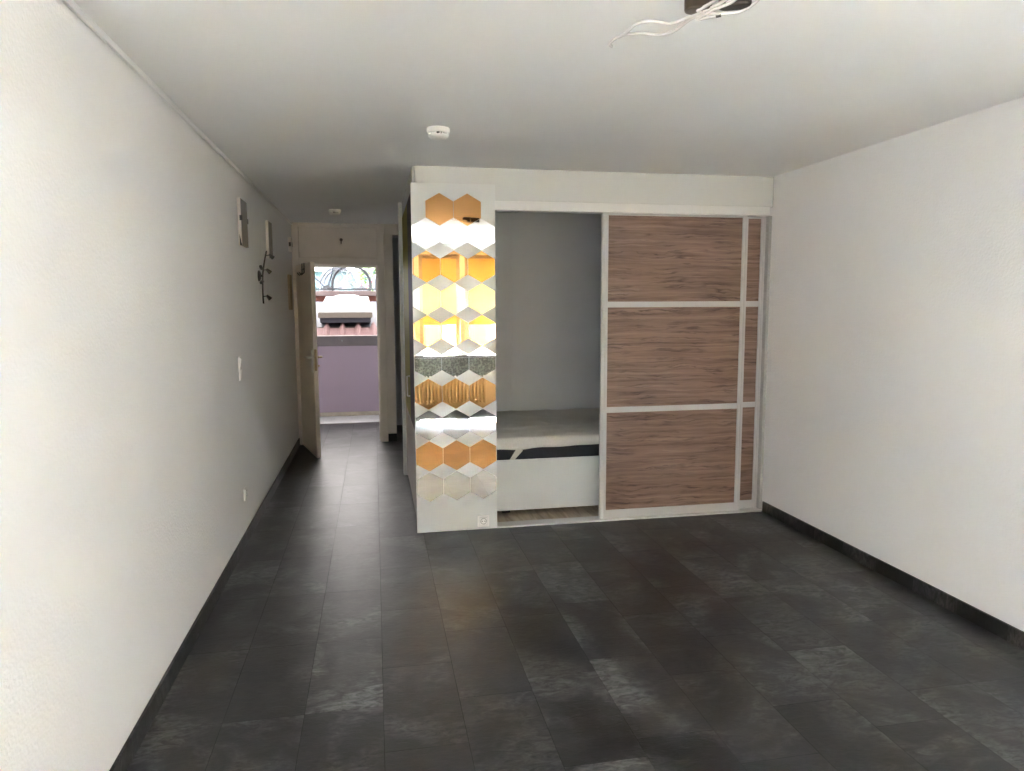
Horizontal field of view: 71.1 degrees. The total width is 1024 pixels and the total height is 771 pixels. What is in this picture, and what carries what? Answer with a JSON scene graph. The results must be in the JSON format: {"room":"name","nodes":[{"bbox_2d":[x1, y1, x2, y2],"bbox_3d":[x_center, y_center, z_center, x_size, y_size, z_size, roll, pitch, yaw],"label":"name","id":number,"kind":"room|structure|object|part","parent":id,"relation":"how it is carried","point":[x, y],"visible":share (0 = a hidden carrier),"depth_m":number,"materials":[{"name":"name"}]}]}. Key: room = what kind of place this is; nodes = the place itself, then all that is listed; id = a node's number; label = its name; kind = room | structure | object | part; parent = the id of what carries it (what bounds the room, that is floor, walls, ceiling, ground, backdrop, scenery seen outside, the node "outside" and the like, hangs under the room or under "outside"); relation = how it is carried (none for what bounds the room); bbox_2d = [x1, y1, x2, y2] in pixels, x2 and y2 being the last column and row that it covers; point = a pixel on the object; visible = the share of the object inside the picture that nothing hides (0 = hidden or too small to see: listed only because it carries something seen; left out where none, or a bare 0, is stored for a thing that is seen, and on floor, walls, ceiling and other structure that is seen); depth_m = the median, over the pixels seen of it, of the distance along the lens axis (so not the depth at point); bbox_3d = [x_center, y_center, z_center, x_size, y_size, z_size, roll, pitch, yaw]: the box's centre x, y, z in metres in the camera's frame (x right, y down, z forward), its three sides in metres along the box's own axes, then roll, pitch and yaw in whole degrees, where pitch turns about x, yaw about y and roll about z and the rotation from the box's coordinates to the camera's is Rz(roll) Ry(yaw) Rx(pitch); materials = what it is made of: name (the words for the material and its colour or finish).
{"room":"studio apartment","nodes":[
{"label":"studio apartment","id":0,"kind":"room"},
{"bbox_2d":[0,0,298,770],"bbox_3d":[-1.626,-0.044,3.401,0.160,2.500,9.860,-1,6,-11],"label":"wall","id":1,"kind":"structure","parent":0,"point":[132,439],"depth_m":2.41,"materials":[{"name":"paint"}]},
{"bbox_2d":[62,0,291,224],"bbox_3d":[-1.556,-1.279,3.344,0.013,0.023,9.390,-1,6,-11],"label":"trim","id":2,"kind":"structure","parent":1,"relation":"attached to","point":[71,4],"depth_m":2.89,"materials":[{"name":"paint"}]},
{"bbox_2d":[109,438,299,770],"bbox_3d":[-1.548,1.148,3.609,0.012,0.084,9.380,-1,6,-11],"label":"baseboard","id":3,"kind":"structure","parent":1,"relation":"attached to","point":[132,744],"depth_m":3.22,"materials":[{"name":"tile"}]},
{"bbox_2d":[238,356,242,380],"bbox_3d":[-1.789,-0.113,4.729,0.017,0.156,0.082,-1,6,-11],"label":"light switch","id":4,"kind":"object","parent":1,"relation":"attached to","point":[240,358],"visible":1,"depth_m":4.70,"materials":[{"name":"white plastic"}]},
{"bbox_2d":[237,198,248,247],"bbox_3d":[-1.844,-1.111,4.915,0.029,0.315,0.244,-1,6,-11],"label":"wall light","id":5,"kind":"object","parent":1,"relation":"attached to","point":[241,205],"visible":1,"depth_m":4.85,"materials":[{"name":"white metal"}]},
{"bbox_2d":[243,486,246,500],"bbox_3d":[-1.781,0.722,4.792,0.014,0.082,0.082,-1,6,-11],"label":"wall socket","id":6,"kind":"object","parent":1,"relation":"attached to","point":[245,487],"visible":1,"depth_m":4.77,"materials":[{"name":"white plastic"}]},
{"bbox_2d":[258,251,274,303],"bbox_3d":[-1.935,-0.857,5.655,0.098,0.419,0.226,1,7,15],"label":"coat rack","id":7,"kind":"object","parent":1,"relation":"attached to","point":[269,255],"visible":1,"depth_m":5.62,"materials":[{"name":"black metal"}]},
{"bbox_3d":[-1.956,-0.858,5.666,0.019,0.419,0.148,-1,6,-3],"label":"rod","id":8,"kind":"part","parent":7,"relation":"part of","materials":[{"name":"black metal"}]},
{"bbox_2d":[265,220,272,259],"bbox_3d":[-2.087,-1.248,6.159,0.024,0.313,0.220,-1,6,-11],"label":"wall light","id":9,"kind":"object","parent":1,"relation":"attached to","point":[269,244],"visible":0.97,"depth_m":6.07,"materials":[{"name":"white metal"}]},
{"bbox_3d":[-2.076,-1.248,6.161,0.003,0.309,0.216,-1,6,-11],"label":"glass","id":10,"kind":"part","parent":9,"relation":"part of","materials":[{"name":"white glass"}]},
{"bbox_2d":[287,274,292,309],"bbox_3d":[-2.357,-0.990,7.611,0.020,0.370,0.220,-1,6,-11],"label":"board","id":11,"kind":"object","parent":1,"relation":"attached to","point":[289,277],"visible":1,"depth_m":7.53,"materials":[{"name":"brown wood"}]},
{"bbox_2d":[288,237,292,251],"bbox_3d":[-2.381,-1.513,7.701,0.034,0.150,0.102,-1,6,-11],"label":"door chime","id":12,"kind":"object","parent":1,"relation":"attached to","point":[289,238],"visible":1,"depth_m":7.66,"materials":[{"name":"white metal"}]},
{"bbox_2d":[291,222,388,457],"bbox_3d":[-1.881,-0.537,7.818,1.008,2.500,0.993,-1,6,-11],"label":"door","id":13,"kind":"structure","parent":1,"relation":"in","point":[314,245],"depth_m":8.03,"materials":[{"name":"paint"}]},
{"bbox_2d":[297,263,304,275],"bbox_3d":[-2.202,-1.225,7.552,0.112,0.133,0.160,-3,7,-26],"label":"hook","id":14,"kind":"object","parent":13,"relation":"hanging from","point":[303,269],"visible":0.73,"depth_m":7.50,"materials":[{"name":"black metal"}]},
{"bbox_3d":[-2.106,-0.253,7.404,0.068,0.230,0.146,-3,7,-26],"label":"handle","id":15,"kind":"part","parent":13,"relation":"part of","materials":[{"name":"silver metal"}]},
{"bbox_3d":[-2.006,-0.260,7.321,0.024,0.220,0.003,-3,7,-26],"label":"latch plate","id":16,"kind":"part","parent":13,"relation":"part of","materials":[{"name":"metal"}]},
{"bbox_3d":[-1.964,-1.610,8.089,0.850,0.337,0.040,-1,6,-11],"label":"transom panel","id":17,"kind":"part","parent":13,"relation":"part of","materials":[{"name":"paint"}]},
{"bbox_2d":[317,335,378,416],"bbox_3d":[-1.991,-0.156,10.464,8.000,1.155,0.188,-1,6,-11],"label":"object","id":18,"kind":"structure","parent":0,"point":[348,369],"depth_m":10.32,"materials":[{"name":"purple stone"}]},
{"bbox_3d":[-1.994,-0.658,10.412,8.000,0.145,0.180,-1,6,-11],"label":"handrail","id":19,"kind":"part","parent":18,"relation":"part of","materials":[{"name":"grey metal"}]},
{"bbox_2d":[320,415,378,423],"bbox_3d":[-1.934,0.511,10.254,8.000,0.116,0.965,-1,6,-11],"label":"floor","id":20,"kind":"structure","parent":0,"point":[358,418],"depth_m":10.05,"materials":[{"name":"concrete"}]},
{"bbox_2d":[320,422,378,424],"bbox_3d":[-1.840,0.560,9.765,8.000,0.126,0.035,-1,6,-11],"label":"trim","id":21,"kind":"structure","parent":20,"relation":"attached to","point":[358,422],"depth_m":9.67,"materials":[{"name":"silver metal"}]},
{"bbox_2d":[383,224,397,433],"bbox_3d":[-0.110,-0.631,8.591,2.763,2.500,0.150,-1,6,-11],"label":"wall","id":22,"kind":"structure","parent":0,"point":[390,230],"depth_m":8.26,"materials":[{"name":"paint"}]},
{"bbox_2d":[388,433,396,440],"bbox_3d":[-1.399,0.609,8.397,0.098,0.090,0.012,-1,6,-11],"label":"baseboard","id":23,"kind":"structure","parent":22,"relation":"attached to","point":[392,437],"depth_m":8.39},
{"bbox_2d":[392,238,402,424],"bbox_3d":[-1.008,-0.654,9.030,1.100,2.455,1.050,-1,6,-11],"label":"wall","id":24,"kind":"structure","parent":0,"point":[395,240],"depth_m":9.40,"materials":[{"name":"paint"}]},
{"bbox_2d":[73,0,1023,223],"bbox_3d":[0.295,-1.405,3.619,4.200,0.140,9.860,-1,6,-11],"label":"ceiling","id":25,"kind":"structure","parent":0,"point":[322,105],"depth_m":2.94,"materials":[{"name":"paint"}]},
{"bbox_2d":[329,209,340,214],"bbox_3d":[-1.701,-1.664,6.884,0.114,0.053,0.114,-1,6,-11],"label":"smoke detector","id":26,"kind":"object","parent":25,"relation":"attached to","point":[331,211],"visible":1,"depth_m":6.84,"materials":[{"name":"white plastic"}]},
{"bbox_2d":[427,126,449,139],"bbox_3d":[-0.386,-1.320,3.754,0.121,0.053,0.121,-1,6,-11],"label":"smoke detector","id":27,"kind":"object","parent":25,"relation":"attached to","point":[434,132],"visible":1,"depth_m":3.71,"materials":[{"name":"white plastic"}]},
{"bbox_2d":[608,0,759,47],"bbox_3d":[0.511,-1.146,2.208,0.542,0.061,0.152,5,8,40],"label":"electrical wires","id":28,"kind":"object","parent":25,"relation":"attached to","point":[698,10],"visible":1,"depth_m":2.15,"materials":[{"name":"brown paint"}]},
{"bbox_2d":[127,423,1023,770],"bbox_3d":[0.190,1.141,4.517,4.200,0.120,11.100,-1,6,-11],"label":"floor","id":29,"kind":"structure","parent":0,"point":[343,635],"depth_m":3.25,"materials":[{"name":"tile"}]},
{"bbox_2d":[402,166,773,532],"bbox_3d":[0.457,-0.336,5.940,2.651,2.498,1.742,-1,6,-11],"label":"wardrobe","id":30,"kind":"object","parent":29,"relation":"on","point":[641,299],"visible":1,"depth_m":5.22,"materials":[{"name":"white paint"}]},
{"bbox_3d":[-0.882,-0.615,6.044,0.020,1.680,0.935,-1,6,-11],"label":"door","id":31,"kind":"part","parent":30,"relation":"part of","materials":[{"name":"wood"}]},
{"bbox_3d":[-0.829,0.005,5.721,0.027,0.172,0.012,-1,6,-11],"label":"handle","id":32,"kind":"part","parent":30,"relation":"part of","materials":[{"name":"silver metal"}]},
{"bbox_3d":[-0.877,0.536,6.173,0.020,0.625,0.935,-1,6,-11],"label":"drawer","id":33,"kind":"part","parent":30,"relation":"part of","materials":[{"name":"white wood"}]},
{"bbox_3d":[-0.724,-0.524,5.224,0.020,1.680,0.735,-1,6,-11],"label":"door","id":34,"kind":"part","parent":30,"relation":"part of","materials":[{"name":"wood"}]},
{"bbox_3d":[-0.719,0.627,5.353,0.020,0.625,0.735,-1,6,-11],"label":"drawer","id":35,"kind":"part","parent":30,"relation":"part of","materials":[{"name":"white wood"}]},
{"bbox_3d":[-0.389,-0.164,4.917,0.565,2.382,0.019,-1,6,-11],"label":"panel","id":36,"kind":"part","parent":30,"relation":"part of","materials":[{"name":"white paint"}]},
{"bbox_2d":[478,515,488,526],"bbox_3d":[-0.202,0.958,5.060,0.082,0.082,0.014,-1,6,-11],"label":"wall socket","id":37,"kind":"object","parent":30,"relation":"attached to","point":[484,519],"visible":1,"depth_m":5.06,"materials":[{"name":"white plastic"}]},
{"bbox_3d":[-0.183,-1.336,6.171,0.340,0.060,0.026,-1,6,-11],"label":"rail","id":38,"kind":"part","parent":30,"relation":"part of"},
{"bbox_3d":[-0.179,-0.371,6.308,0.347,2.468,0.027,-1,6,-11],"label":"panel","id":39,"kind":"part","parent":30,"relation":"part of","materials":[{"name":"grey wood"}]},
{"bbox_2d":[497,456,598,512],"bbox_3d":[0.765,0.683,6.004,2.032,0.436,1.115,-1,6,-11],"label":"drawer","id":40,"kind":"object","parent":30,"relation":"in","point":[539,483],"visible":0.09,"depth_m":5.34,"materials":[{"name":"white wood"}]},
{"bbox_2d":[497,444,598,459],"bbox_3d":[0.756,0.397,5.979,2.006,0.176,1.088,-1,6,-11],"label":"mattress","id":41,"kind":"object","parent":40,"relation":"on","point":[592,449],"visible":0.1,"depth_m":5.35,"materials":[{"name":"fabric"}]},
{"bbox_2d":[496,408,599,459],"bbox_3d":[0.756,0.377,5.966,2.001,0.228,1.090,-1,6,-11],"label":"protector","id":42,"kind":"object","parent":41,"relation":"on","point":[518,431],"visible":0.48,"depth_m":5.57,"materials":[{"name":"white fabric"}]},
{"bbox_3d":[0.777,0.907,6.006,2.050,0.010,1.244,-1,6,-11],"label":"floor panel","id":43,"kind":"part","parent":30,"relation":"part of","materials":[{"name":"laminate"}]},
{"bbox_3d":[0.828,-0.398,6.501,1.700,2.468,0.023,-1,6,-11],"label":"panel","id":44,"kind":"part","parent":30,"relation":"part of","materials":[{"name":"wood"}]},
{"bbox_3d":[1.188,0.545,5.333,1.023,0.723,0.010,-1,6,-11],"label":"wood panel","id":45,"kind":"part","parent":30,"relation":"part of","materials":[{"name":"laminate"}]},
{"bbox_3d":[1.184,-0.213,5.248,1.023,0.719,0.010,-1,6,-11],"label":"wood panel","id":46,"kind":"part","parent":30,"relation":"part of","materials":[{"name":"laminate"}]},
{"bbox_3d":[1.183,-0.130,5.256,1.114,2.206,0.026,-1,6,-11],"label":"sliding door","id":47,"kind":"part","parent":30,"relation":"part of","materials":[{"name":"wood"}]},
{"bbox_3d":[1.181,-0.911,5.170,1.023,0.604,0.010,-1,6,-11],"label":"wood panel","id":48,"kind":"part","parent":30,"relation":"part of","materials":[{"name":"laminate"}]},
{"bbox_3d":[1.361,-0.920,5.248,0.985,0.604,0.010,-1,6,-11],"label":"wood panel","id":49,"kind":"part","parent":30,"relation":"part of","materials":[{"name":"laminate"}]},
{"bbox_3d":[1.367,0.535,5.411,0.985,0.723,0.010,-1,6,-11],"label":"wood panel","id":50,"kind":"part","parent":30,"relation":"part of","materials":[{"name":"laminate"}]},
{"bbox_3d":[1.364,-0.222,5.326,0.985,0.719,0.010,-1,6,-11],"label":"wood panel","id":51,"kind":"part","parent":30,"relation":"part of","materials":[{"name":"laminate"}]},
{"bbox_3d":[1.359,-0.140,5.334,1.066,2.206,0.026,-1,6,-11],"label":"sliding door","id":52,"kind":"part","parent":30,"relation":"part of","materials":[{"name":"wood"}]},
{"bbox_2d":[760,97,1023,631],"bbox_3d":[2.236,-0.143,4.134,0.160,2.500,9.860,-1,6,-11],"label":"wall","id":53,"kind":"structure","parent":0,"point":[894,405],"depth_m":3.94,"materials":[{"name":"paint"}]},
{"bbox_2d":[762,501,1023,649],"bbox_3d":[2.474,1.244,2.607,0.012,0.080,5.890,-1,6,-11],"label":"baseboard","id":54,"kind":"structure","parent":53,"relation":"attached to","point":[982,619],"depth_m":3.97,"materials":[{"name":"stone"}]},
{"bbox_3d":[-2.935,-1.644,15.238,8.000,0.140,3.590,-1,6,-11],"label":"floor","id":55,"kind":"structure","parent":0,"visible":0},
{"bbox_2d":[315,267,371,290],"bbox_3d":[-3.584,-2.063,13.576,1.822,1.078,0.614,-1,6,-11],"label":"bicycle","id":56,"kind":"object","parent":55,"relation":"on","point":[338,270],"visible":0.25,"depth_m":13.61,"materials":[{"name":"grey metal"}]},
{"bbox_3d":[-3.504,-2.122,13.585,0.901,0.628,0.140,-1,6,-11],"label":"frame","id":57,"kind":"part","parent":56,"relation":"part of","materials":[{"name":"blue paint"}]},
{"bbox_2d":[319,267,375,290],"bbox_3d":[-2.945,-2.154,14.365,1.822,1.078,0.614,-1,6,-11],"label":"bicycle","id":58,"kind":"object","parent":55,"relation":"on","point":[325,272],"visible":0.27,"depth_m":14.30,"materials":[{"name":"grey metal"}]},
{"bbox_3d":[-3.025,-2.208,14.344,0.901,0.628,0.140,-1,6,-11],"label":"frame","id":59,"kind":"part","parent":58,"relation":"part of","materials":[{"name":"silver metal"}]},
{"bbox_2d":[322,269,375,290],"bbox_3d":[-3.053,-2.228,15.033,1.822,1.078,0.614,-1,6,-11],"label":"bicycle","id":60,"kind":"object","parent":55,"relation":"on","point":[329,272],"visible":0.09,"depth_m":14.91,"materials":[{"name":"grey metal"}]},
{"bbox_3d":[-3.134,-2.283,15.011,0.901,0.628,0.140,-1,6,-11],"label":"frame","id":61,"kind":"part","parent":60,"relation":"part of","materials":[{"name":"grey metal"}]},
{"bbox_2d":[345,268,375,290],"bbox_3d":[-3.005,-2.395,15.992,1.458,1.272,1.156,1,6,8],"label":"bush","id":62,"kind":"object","parent":55,"relation":"on","point":[370,272],"visible":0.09,"depth_m":15.84,"materials":[{"name":"green plant"}]},
{"label":"outside","id":63,"kind":"structure","parent":0,"visible":0},
{"bbox_3d":[-1.860,3.714,10.298,80.000,0.100,100.000,-1,6,-11],"label":"ground","id":64,"kind":"structure","parent":63,"visible":0},
{"bbox_2d":[315,288,375,301],"bbox_3d":[-2.573,0.723,13.650,8.000,5.105,0.160,-1,6,-11],"label":"wall","id":65,"kind":"structure","parent":64,"relation":"on","point":[320,295],"depth_m":13.21,"materials":[{"name":"brick"}]},
{"bbox_3d":[-2.584,-1.799,13.368,8.000,0.030,0.040,-1,6,-11],"label":"rail","id":66,"kind":"part","parent":65,"relation":"part of","materials":[{"name":"white metal"}]},
{"bbox_2d":[315,268,375,290],"bbox_3d":[-3.321,0.017,17.494,16.000,5.660,0.280,-1,6,-11],"label":"wall","id":67,"kind":"structure","parent":64,"relation":"on","point":[318,271],"depth_m":16.95,"materials":[{"name":"concrete"}]},
{"bbox_2d":[316,301,376,335],"bbox_3d":[-2.432,0.926,12.934,8.000,4.860,2.035,-1,6,-11],"label":"tiled roof","id":68,"kind":"structure","parent":64,"relation":"on","point":[361,328],"depth_m":11.90,"materials":[{"name":"ceramic"}]},
{"bbox_2d":[318,295,372,322],"bbox_3d":[-2.852,-1.332,12.338,0.880,0.473,1.050,-1,6,-11],"label":"roof light","id":69,"kind":"object","parent":68,"relation":"on","point":[336,309],"visible":1,"depth_m":11.95,"materials":[{"name":"beige plastic"}]},
{"bbox_3d":[-2.853,-1.400,12.332,0.871,0.276,1.047,-1,6,-11],"label":"lid","id":70,"kind":"part","parent":69,"relation":"part of","materials":[{"name":"white plastic"}]},
{"bbox_3d":[-2.758,-1.164,11.863,0.880,0.085,0.050,-1,6,-11],"label":"frame","id":71,"kind":"part","parent":69,"relation":"part of","materials":[{"name":"beige plastic"}]},
{"bbox_3d":[0.350,-0.414,6.629,2.601,2.500,0.380,-1,6,-11],"label":"wall partition","id":72,"kind":"structure","parent":0,"visible":0},
{"bbox_2d":[398,202,407,474],"bbox_3d":[-1.000,-0.407,6.621,0.054,2.500,0.100,-1,6,-11],"label":"trim","id":73,"kind":"structure","parent":72,"relation":"attached to","point":[399,203],"depth_m":6.57,"materials":[{"name":"white paint"}]}
]}

